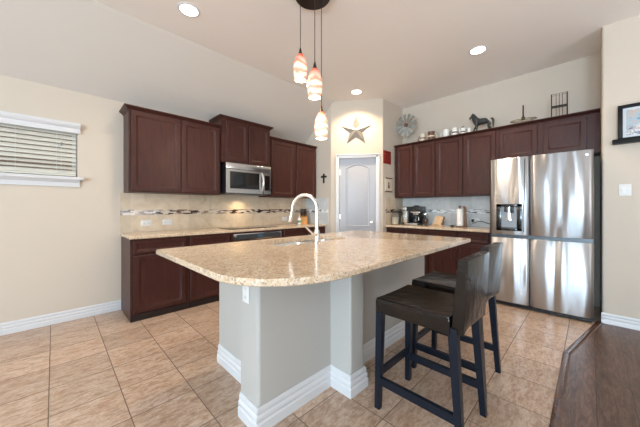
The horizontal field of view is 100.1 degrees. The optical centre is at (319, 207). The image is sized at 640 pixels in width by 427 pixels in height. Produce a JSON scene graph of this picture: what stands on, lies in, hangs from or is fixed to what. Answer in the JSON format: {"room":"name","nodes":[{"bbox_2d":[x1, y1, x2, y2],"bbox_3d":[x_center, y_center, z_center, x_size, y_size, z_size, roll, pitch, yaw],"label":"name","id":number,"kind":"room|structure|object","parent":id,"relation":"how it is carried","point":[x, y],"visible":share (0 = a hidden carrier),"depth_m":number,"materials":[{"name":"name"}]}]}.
{"room":"kitchen","nodes":[
{"label":"kitchen","id":0,"kind":"room"},
{"bbox_2d":[0,75,304,322],"bbox_3d":[-3.407,-0.090,2.331,11.450,2.620,0.150,0,0,-45],"label":"wall","id":1,"kind":"structure","parent":0,"point":[60,247],"depth_m":2.89,"materials":[{"name":"beige paint"}]},
{"bbox_2d":[0,126,82,186],"bbox_3d":[-3.143,-0.555,2.540,1.340,0.650,0.206,0,0,-45],"label":"window","id":2,"kind":"structure","parent":1,"relation":"in","point":[5,178],"depth_m":2.77,"materials":[{"name":"white paint"}]},
{"bbox_2d":[0,111,80,176],"bbox_3d":[-3.116,-0.633,2.518,1.287,0.573,0.115,0,0,-45],"label":"window blind","id":3,"kind":"object","parent":2,"relation":"attached to","point":[7,119],"visible":1,"depth_m":2.75,"materials":[{"name":"white paint"}]},
{"bbox_2d":[0,300,120,335],"bbox_3d":[-4.901,1.162,0.730,7.073,0.115,0.018,0,0,-45],"label":"baseboard","id":4,"kind":"structure","parent":1,"relation":"attached to","point":[15,326],"depth_m":2.83,"materials":[{"name":"white paint"}]},
{"bbox_2d":[119,103,221,195],"bbox_3d":[-1.894,-0.673,3.480,1.111,0.976,0.348,0,0,-45],"label":"upper cabinet","id":5,"kind":"object","parent":1,"relation":"attached to","point":[164,153],"visible":1,"depth_m":3.32,"materials":[{"name":"brown wood"}]},
{"bbox_2d":[120,193,305,232],"bbox_3d":[-1.341,0.058,4.268,2.981,0.483,0.010,0,0,-45],"label":"backsplash","id":6,"kind":"structure","parent":1,"relation":"attached to","point":[220,211],"depth_m":3.86,"materials":[{"name":"beige tile"}]},
{"bbox_2d":[141,220,150,225],"bbox_3d":[-2.203,0.191,3.400,0.115,0.072,0.009,0,0,-45],"label":"outlet","id":7,"kind":"object","parent":6,"relation":"attached to","point":[143,222],"visible":1,"depth_m":3.40,"materials":[{"name":"white plastic"}]},
{"bbox_2d":[162,219,171,224],"bbox_3d":[-2.033,0.187,3.569,0.115,0.072,0.009,0,0,-45],"label":"outlet","id":8,"kind":"object","parent":6,"relation":"attached to","point":[164,221],"visible":1,"depth_m":3.57,"materials":[{"name":"white plastic"}]},
{"bbox_2d":[209,114,273,166],"bbox_3d":[-1.198,-0.975,4.143,0.892,0.646,0.388,0,0,-45],"label":"upper cabinet","id":9,"kind":"object","parent":1,"relation":"attached to","point":[241,141],"visible":0.94,"depth_m":3.98,"materials":[{"name":"brown wood"}]},
{"bbox_2d":[220,162,270,195],"bbox_3d":[-1.168,-0.423,4.117,0.745,0.442,0.460,0,0,-45],"label":"microwave","id":10,"kind":"object","parent":9,"relation":"attached to","point":[235,178],"visible":0.98,"depth_m":3.94,"materials":[{"name":"silver metal"}]},
{"bbox_2d":[259,136,316,198],"bbox_3d":[-0.548,-0.673,4.817,1.062,0.976,0.348,0,0,-45],"label":"upper cabinet","id":11,"kind":"object","parent":1,"relation":"attached to","point":[292,163],"visible":0.9,"depth_m":4.67,"materials":[{"name":"brown wood"}]},
{"bbox_2d":[0,0,334,143],"bbox_3d":[-3.198,-1.720,2.014,11.600,0.900,0.895,0,0,-45],"label":"ceiling","id":12,"kind":"structure","parent":0,"point":[90,47],"depth_m":3.01,"materials":[{"name":"grey paint"}]},
{"bbox_2d":[0,301,600,426],"bbox_3d":[-0.878,1.270,-0.322,11.600,0.100,7.480,0,0,-45],"label":"floor","id":13,"kind":"structure","parent":0,"point":[105,369],"depth_m":1.93,"materials":[{"name":"tile"}]},
{"bbox_2d":[121,236,187,322],"bbox_3d":[-1.991,0.777,3.235,0.583,0.883,0.556,0,0,-45],"label":"base cabinet","id":14,"kind":"object","parent":13,"relation":"on","point":[152,285],"visible":0.85,"depth_m":3.01,"materials":[{"name":"brown wood"}]},
{"bbox_2d":[188,233,230,307],"bbox_3d":[-1.589,0.777,3.633,0.545,0.883,0.556,0,0,-45],"label":"base cabinet","id":15,"kind":"object","parent":13,"relation":"on","point":[202,289],"visible":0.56,"depth_m":3.37,"materials":[{"name":"brown wood"}]},
{"bbox_2d":[231,229,281,241],"bbox_3d":[-1.067,0.776,4.111,0.862,0.880,0.610,0,0,-45],"label":"oven","id":16,"kind":"object","parent":13,"relation":"on","point":[265,234],"visible":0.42,"depth_m":3.90,"materials":[{"name":"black metal"}]},
{"bbox_2d":[282,228,304,236],"bbox_3d":[-0.605,0.777,4.611,0.490,0.883,0.556,0,0,-45],"label":"base cabinet","id":17,"kind":"object","parent":13,"relation":"on","point":[294,231],"visible":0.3,"depth_m":4.40,"materials":[{"name":"brown wood"}]},
{"bbox_2d":[305,226,324,234],"bbox_3d":[-0.260,0.777,4.954,0.478,0.883,0.556,0,0,-45],"label":"base cabinet","id":18,"kind":"object","parent":13,"relation":"on","point":[322,228],"visible":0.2,"depth_m":4.72,"materials":[{"name":"brown wood"}]},
{"bbox_2d":[120,223,325,239],"bbox_3d":[-1.145,0.317,4.070,2.986,0.034,0.566,0,0,-45],"label":"countertop","id":19,"kind":"structure","parent":18,"relation":"on","point":[188,232],"depth_m":3.42,"materials":[{"name":"beige stone"}]},
{"bbox_2d":[219,225,277,229],"bbox_3d":[-1.096,0.295,4.140,0.800,0.008,0.420,0,0,-45],"label":"cooktop","id":20,"kind":"object","parent":19,"relation":"in","point":[257,226],"visible":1,"depth_m":4.01,"materials":[{"name":"black glass"}]},
{"bbox_2d":[300,209,306,223],"bbox_3d":[-0.314,0.157,5.084,0.130,0.284,0.142,0,0,-10],"label":"knife block","id":21,"kind":"object","parent":19,"relation":"on","point":[303,217],"visible":0.98,"depth_m":5.03,"materials":[{"name":"brown wood"}]},
{"bbox_2d":[217,241,423,426],"bbox_3d":[0.167,0.778,2.404,2.095,0.884,1.032,0,0,-45],"label":"kitchen island","id":22,"kind":"object","parent":13,"relation":"on","point":[287,346],"visible":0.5,"depth_m":1.74,"materials":[{"name":"grey paint"}]},
{"bbox_2d":[243,286,248,303],"bbox_3d":[-0.426,0.485,1.536,0.009,0.115,0.072,0,0,-45],"label":"outlet","id":23,"kind":"object","parent":22,"relation":"attached to","point":[245,288],"visible":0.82,"depth_m":1.53,"materials":[{"name":"white plastic"}]},
{"bbox_2d":[156,230,470,286],"bbox_3d":[0.158,0.317,2.289,2.410,0.034,1.403,0,0,-45],"label":"island countertop","id":24,"kind":"structure","parent":22,"relation":"on","point":[254,263],"depth_m":1.66,"materials":[{"name":"beige stone"}]},
{"bbox_2d":[270,239,329,245],"bbox_3d":[-0.143,0.428,2.507,0.862,0.184,0.392,0,0,-45],"label":"sink","id":25,"kind":"object","parent":24,"relation":"in","point":[305,241],"visible":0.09,"depth_m":2.64,"materials":[{"name":"silver metal"}]},
{"bbox_2d":[288,193,319,243],"bbox_3d":[-0.158,0.086,2.260,0.302,0.426,0.161,0,0,21],"label":"faucet","id":26,"kind":"object","parent":24,"relation":"on","point":[316,233],"visible":1,"depth_m":2.26,"materials":[{"name":"silver metal"}]},
{"bbox_2d":[387,227,428,274],"bbox_3d":[1.655,0.777,4.716,0.596,0.883,0.750,0,0,-45],"label":"base cabinet","id":27,"kind":"object","parent":13,"relation":"on","point":[389,229],"visible":0.22,"depth_m":4.39,"materials":[{"name":"brown wood"}]},
{"bbox_2d":[374,251,489,426],"bbox_3d":[0.670,0.732,1.596,0.424,0.976,0.537,0,0,-45],"label":"bar stool","id":28,"kind":"object","parent":13,"relation":"on","point":[452,315],"visible":1,"depth_m":1.50,"materials":[{"name":"black leather"}]},
{"bbox_2d":[412,242,502,398],"bbox_3d":[1.032,0.732,2.012,0.424,0.976,0.537,0,0,-45],"label":"bar stool","id":29,"kind":"object","parent":13,"relation":"on","point":[434,280],"visible":0.48,"depth_m":1.98,"materials":[{"name":"black wood"}]},
{"bbox_2d":[429,229,490,273],"bbox_3d":[2.221,0.777,4.147,0.596,0.883,0.850,0,0,-45],"label":"base cabinet","id":30,"kind":"object","parent":13,"relation":"on","point":[446,260],"visible":0.45,"depth_m":3.96,"materials":[{"name":"brown wood"}]},
{"bbox_2d":[385,224,489,232],"bbox_3d":[1.946,0.317,4.404,0.628,0.034,1.604,0,0,-45],"label":"countertop","id":31,"kind":"structure","parent":30,"relation":"on","point":[443,227],"depth_m":4.12,"materials":[{"name":"beige stone"}]},
{"bbox_2d":[392,211,398,224],"bbox_3d":[1.353,0.173,4.825,0.124,0.252,0.124,0,0,-45],"label":"glass jar","id":32,"kind":"object","parent":31,"relation":"on","point":[395,216],"visible":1,"depth_m":4.77,"materials":[{"name":"white"}]},
{"bbox_2d":[402,205,425,224],"bbox_3d":[1.688,0.126,4.811,0.264,0.347,0.320,0,0,-45],"label":"coffee maker","id":33,"kind":"object","parent":31,"relation":"on","point":[410,215],"visible":0.99,"depth_m":4.75,"materials":[{"name":"black plastic"}]},
{"bbox_2d":[423,213,427,224],"bbox_3d":[1.823,0.189,4.636,0.092,0.219,0.092,0,0,-45],"label":"glass canister","id":34,"kind":"object","parent":31,"relation":"on","point":[425,215],"visible":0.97,"depth_m":4.60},
{"bbox_2d":[431,215,444,225],"bbox_3d":[1.978,0.212,4.480,0.080,0.176,0.229,0,0,-45],"label":"knife block","id":35,"kind":"object","parent":31,"relation":"on","point":[438,221],"visible":0.94,"depth_m":4.46,"materials":[{"name":"brown wood"}]},
{"bbox_2d":[456,206,466,226],"bbox_3d":[2.225,0.130,4.217,0.155,0.338,0.157,0,0,-45],"label":"paper towel holder","id":36,"kind":"object","parent":31,"relation":"on","point":[459,211],"visible":1,"depth_m":4.19,"materials":[{"name":"white paper"}]},
{"bbox_2d":[490,149,593,322],"bbox_3d":[2.789,0.300,3.390,0.784,1.837,0.940,0,0,-45],"label":"refrigerator","id":37,"kind":"object","parent":13,"relation":"on","point":[542,206],"visible":0.98,"depth_m":3.06,"materials":[{"name":"silver metal"}]},
{"bbox_2d":[549,353,570,426],"bbox_3d":[-1.325,1.214,-1.125,9.535,0.012,0.052,0,0,-45],"label":"threshold","id":38,"kind":"object","parent":13,"relation":"on","point":[556,418],"visible":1,"depth_m":1.75,"materials":[{"name":"brown wood"}]},
{"bbox_2d":[563,321,602,353],"bbox_3d":[2.512,1.214,2.539,1.113,0.012,0.052,0,0,-34],"label":"threshold","id":39,"kind":"object","parent":13,"relation":"on","point":[597,324],"visible":1,"depth_m":2.50,"materials":[{"name":"brown wood"}]},
{"bbox_2d":[306,99,402,232],"bbox_3d":[0.642,-0.380,5.044,1.920,3.200,0.607,0,0,4],"label":"wall","id":40,"kind":"structure","parent":0,"point":[383,116],"depth_m":4.82,"materials":[{"name":"beige paint"}]},
{"bbox_2d":[306,198,327,223],"bbox_3d":[-0.067,0.058,5.097,0.011,0.483,0.608,0,0,-45],"label":"backsplash","id":41,"kind":"structure","parent":40,"relation":"attached to","point":[322,202],"depth_m":5.03,"materials":[{"name":"beige tile"}]},
{"bbox_2d":[341,116,370,142],"bbox_3d":[0.637,-1.401,4.744,0.542,0.516,0.054,0,0,8],"label":"star","id":42,"kind":"object","parent":40,"relation":"attached to","point":[356,130],"visible":1,"depth_m":4.75,"materials":[{"name":"metal"}]},
{"bbox_2d":[336,153,379,231],"bbox_3d":[0.669,0.132,4.797,0.771,2.177,0.145,0,0,8],"label":"door","id":43,"kind":"structure","parent":40,"relation":"in","point":[357,175],"depth_m":4.79,"materials":[{"name":"grey paint"}]},
{"bbox_2d":[383,150,390,164],"bbox_3d":[1.200,-0.905,4.788,0.250,0.230,0.012,0,0,-45],"label":"wall sign","id":44,"kind":"object","parent":40,"relation":"attached to","point":[386,154],"visible":1,"depth_m":4.77,"materials":[{"name":"red paint"}]},
{"bbox_2d":[385,177,391,191],"bbox_3d":[1.236,-0.415,4.822,0.240,0.256,0.015,0,0,-45],"label":"wall plaque","id":45,"kind":"object","parent":40,"relation":"attached to","point":[388,181],"visible":1,"depth_m":4.81,"materials":[{"name":"beige ceramic"}]},
{"bbox_2d":[385,198,402,224],"bbox_3d":[1.379,0.058,4.968,0.618,0.483,0.011,0,0,-45],"label":"backsplash","id":46,"kind":"structure","parent":40,"relation":"attached to","point":[391,204],"depth_m":4.89,"materials":[{"name":"beige tile"}]},
{"bbox_2d":[94,0,639,108],"bbox_3d":[-0.570,-2.045,-0.633,11.600,0.250,6.605,0,0,-45],"label":"ceiling","id":47,"kind":"structure","parent":0,"point":[403,53],"depth_m":3.00,"materials":[{"name":"white paint"}]},
{"bbox_2d":[177,2,199,17],"bbox_3d":[-1.271,-1.917,2.599,0.204,0.007,0.204,0,0,-45],"label":"recessed light","id":48,"kind":"object","parent":47,"relation":"in","point":[187,9],"visible":1,"depth_m":2.59,"materials":[{"name":"white paint"}]},
{"bbox_2d":[293,0,329,139],"bbox_3d":[-0.059,-1.274,2.392,0.343,1.291,0.391,0,0,-45],"label":"pendant light","id":49,"kind":"object","parent":47,"relation":"hanging from","point":[314,83],"visible":1,"depth_m":2.40,"materials":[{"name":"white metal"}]},
{"bbox_2d":[350,89,362,94],"bbox_3d":[0.602,-1.917,4.431,0.204,0.007,0.204,0,0,-45],"label":"recessed light","id":50,"kind":"object","parent":47,"relation":"in","point":[355,91],"visible":1,"depth_m":4.41,"materials":[{"name":"white paint"}]},
{"bbox_2d":[468,45,487,54],"bbox_3d":[1.921,-1.917,3.260,0.204,0.007,0.204,0,0,-45],"label":"recessed light","id":51,"kind":"object","parent":47,"relation":"in","point":[479,49],"visible":1,"depth_m":3.26,"materials":[{"name":"white paint"}]},
{"bbox_2d":[403,53,599,305],"bbox_3d":[2.036,-0.430,4.868,0.150,3.300,4.220,0,0,-45],"label":"wall","id":52,"kind":"structure","parent":0,"point":[503,101],"depth_m":3.83,"materials":[{"name":"beige paint"}]},
{"bbox_2d":[394,138,437,197],"bbox_3d":[1.750,-0.664,4.786,0.368,0.958,0.743,0,0,-45],"label":"upper cabinet","id":53,"kind":"object","parent":52,"relation":"attached to","point":[415,162],"visible":0.98,"depth_m":4.65,"materials":[{"name":"brown wood"}]},
{"bbox_2d":[396,114,415,142],"bbox_3d":[1.576,-1.415,4.891,0.130,0.597,0.404,0,0,-45],"label":"ornament","id":54,"kind":"object","parent":53,"relation":"on","point":[405,125],"visible":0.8,"depth_m":4.88,"materials":[{"name":"metal"}]},
{"bbox_2d":[418,133,425,140],"bbox_3d":[1.781,-1.202,4.674,0.120,0.169,0.100,0,0,-3],"label":"cup","id":55,"kind":"object","parent":53,"relation":"on","point":[422,136],"visible":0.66,"depth_m":4.64,"materials":[{"name":"beige ceramic"}]},
{"bbox_2d":[427,131,437,138],"bbox_3d":[1.909,-1.206,4.569,0.144,0.179,0.120,0,0,-3],"label":"jug","id":56,"kind":"object","parent":53,"relation":"on","point":[431,134],"visible":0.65,"depth_m":4.52,"materials":[{"name":"brown ceramic"}]},
{"bbox_2d":[428,131,434,138],"bbox_3d":[1.897,-1.206,4.568,0.120,0.179,0.120,0,0,31],"label":"jar","id":57,"kind":"object","parent":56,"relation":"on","point":[431,134],"depth_m":4.52,"materials":[{"name":"brown ceramic"}]},
{"bbox_2d":[403,196,489,226],"bbox_3d":[2.176,0.058,4.611,0.010,0.483,1.617,0,0,-45],"label":"backsplash","id":58,"kind":"structure","parent":52,"relation":"attached to","point":[447,207],"depth_m":4.52,"materials":[{"name":"beige tile"}]},
{"bbox_2d":[435,127,497,196],"bbox_3d":[2.317,-0.664,4.215,0.368,0.958,0.866,0,0,-45],"label":"upper cabinet","id":59,"kind":"object","parent":52,"relation":"attached to","point":[463,159],"visible":0.9,"depth_m":4.09,"materials":[{"name":"brown wood"}]},
{"bbox_2d":[440,129,448,136],"bbox_3d":[2.056,-1.199,4.397,0.120,0.164,0.100,0,0,-3],"label":"cup","id":60,"kind":"object","parent":59,"relation":"on","point":[445,132],"visible":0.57,"depth_m":4.36,"materials":[{"name":"white ceramic"}]},
{"bbox_2d":[443,129,448,136],"bbox_3d":[2.066,-1.199,4.398,0.100,0.164,0.100,0,0,31],"label":"canister","id":61,"kind":"object","parent":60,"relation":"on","point":[446,131],"depth_m":4.36,"materials":[{"name":"white ceramic"}]},
{"bbox_2d":[450,127,457,134],"bbox_3d":[2.152,-1.199,4.302,0.106,0.164,0.088,0,0,-3],"label":"cup","id":62,"kind":"object","parent":59,"relation":"on","point":[454,130],"visible":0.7,"depth_m":4.27,"materials":[{"name":"white ceramic"}]},
{"bbox_2d":[459,127,466,133],"bbox_3d":[2.249,-1.206,4.213,0.072,0.178,0.101,0,0,-25],"label":"teapot","id":63,"kind":"object","parent":59,"relation":"on","point":[463,129],"visible":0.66,"depth_m":4.19,"materials":[{"name":"white ceramic"}]},
{"bbox_2d":[469,113,493,130],"bbox_3d":[2.428,-1.289,4.032,0.088,0.327,0.337,0,0,-45],"label":"horse figurine","id":64,"kind":"object","parent":59,"relation":"on","point":[477,121],"visible":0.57,"depth_m":4.03,"materials":[{"name":"plastic"}]},
{"bbox_2d":[497,108,600,158],"bbox_3d":[2.979,-0.894,3.549,0.368,0.498,1.010,0,0,-45],"label":"upper cabinet","id":65,"kind":"object","parent":52,"relation":"attached to","point":[576,131],"visible":0.9,"depth_m":3.38,"materials":[{"name":"brown wood"}]},
{"bbox_2d":[510,105,536,122],"bbox_3d":[2.785,-1.264,3.674,0.159,0.294,0.299,0,0,-45],"label":"stand","id":66,"kind":"object","parent":65,"relation":"on","point":[522,117],"visible":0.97,"depth_m":3.67,"materials":[{"name":"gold metal"}]},
{"bbox_2d":[551,91,567,116],"bbox_3d":[3.045,-1.286,3.412,0.162,0.338,0.076,0,0,41],"label":"wire rack","id":67,"kind":"object","parent":65,"relation":"on","point":[562,105],"visible":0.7,"depth_m":3.39,"materials":[{"name":"black metal"}]},
{"bbox_2d":[562,323,639,426],"bbox_3d":[0.238,1.217,-1.927,10.623,0.006,3.330,0,0,-45],"label":"floor","id":68,"kind":"structure","parent":0,"point":[603,389],"depth_m":1.88,"materials":[{"name":"brown wood"}]},
{"bbox_2d":[600,15,639,318],"bbox_3d":[4.379,-0.430,2.030,0.825,3.300,3.110,0,0,-45],"label":"wall","id":69,"kind":"structure","parent":0,"point":[620,41],"depth_m":2.76,"materials":[{"name":"beige paint"}]},
{"bbox_2d":[601,312,639,330],"bbox_3d":[4.079,1.162,1.736,0.016,0.115,3.115,0,0,-45],"label":"baseboard","id":70,"kind":"structure","parent":69,"relation":"attached to","point":[616,320],"depth_m":2.74,"materials":[{"name":"white paint"}]},
{"bbox_2d":[619,184,631,195],"bbox_3d":[3.099,-0.183,2.723,0.014,0.118,0.088,0,0,-45],"label":"light switch","id":71,"kind":"object","parent":69,"relation":"attached to","point":[624,189],"visible":1,"depth_m":2.72,"materials":[{"name":"white plastic"}]},
{"bbox_2d":[612,137,639,144],"bbox_3d":[3.344,-0.674,2.423,0.090,0.045,0.950,0,0,-45],"label":"ledge","id":72,"kind":"object","parent":69,"relation":"attached to","point":[633,139],"visible":1,"depth_m":2.67,"materials":[{"name":"black wood"}]},
{"bbox_2d":[618,102,639,138],"bbox_3d":[3.250,-0.855,2.509,0.022,0.362,0.620,0,0,-45],"label":"framed picture","id":73,"kind":"object","parent":72,"relation":"on","point":[629,114],"visible":0.94,"depth_m":2.67,"materials":[{"name":"black wood"}]},
{"bbox_2d":[626,108,639,134],"bbox_3d":[3.252,-0.855,2.511,0.002,0.252,0.504,0,0,-45],"label":"print","id":74,"kind":"object","parent":73,"relation":"attached to","point":[632,114],"depth_m":2.66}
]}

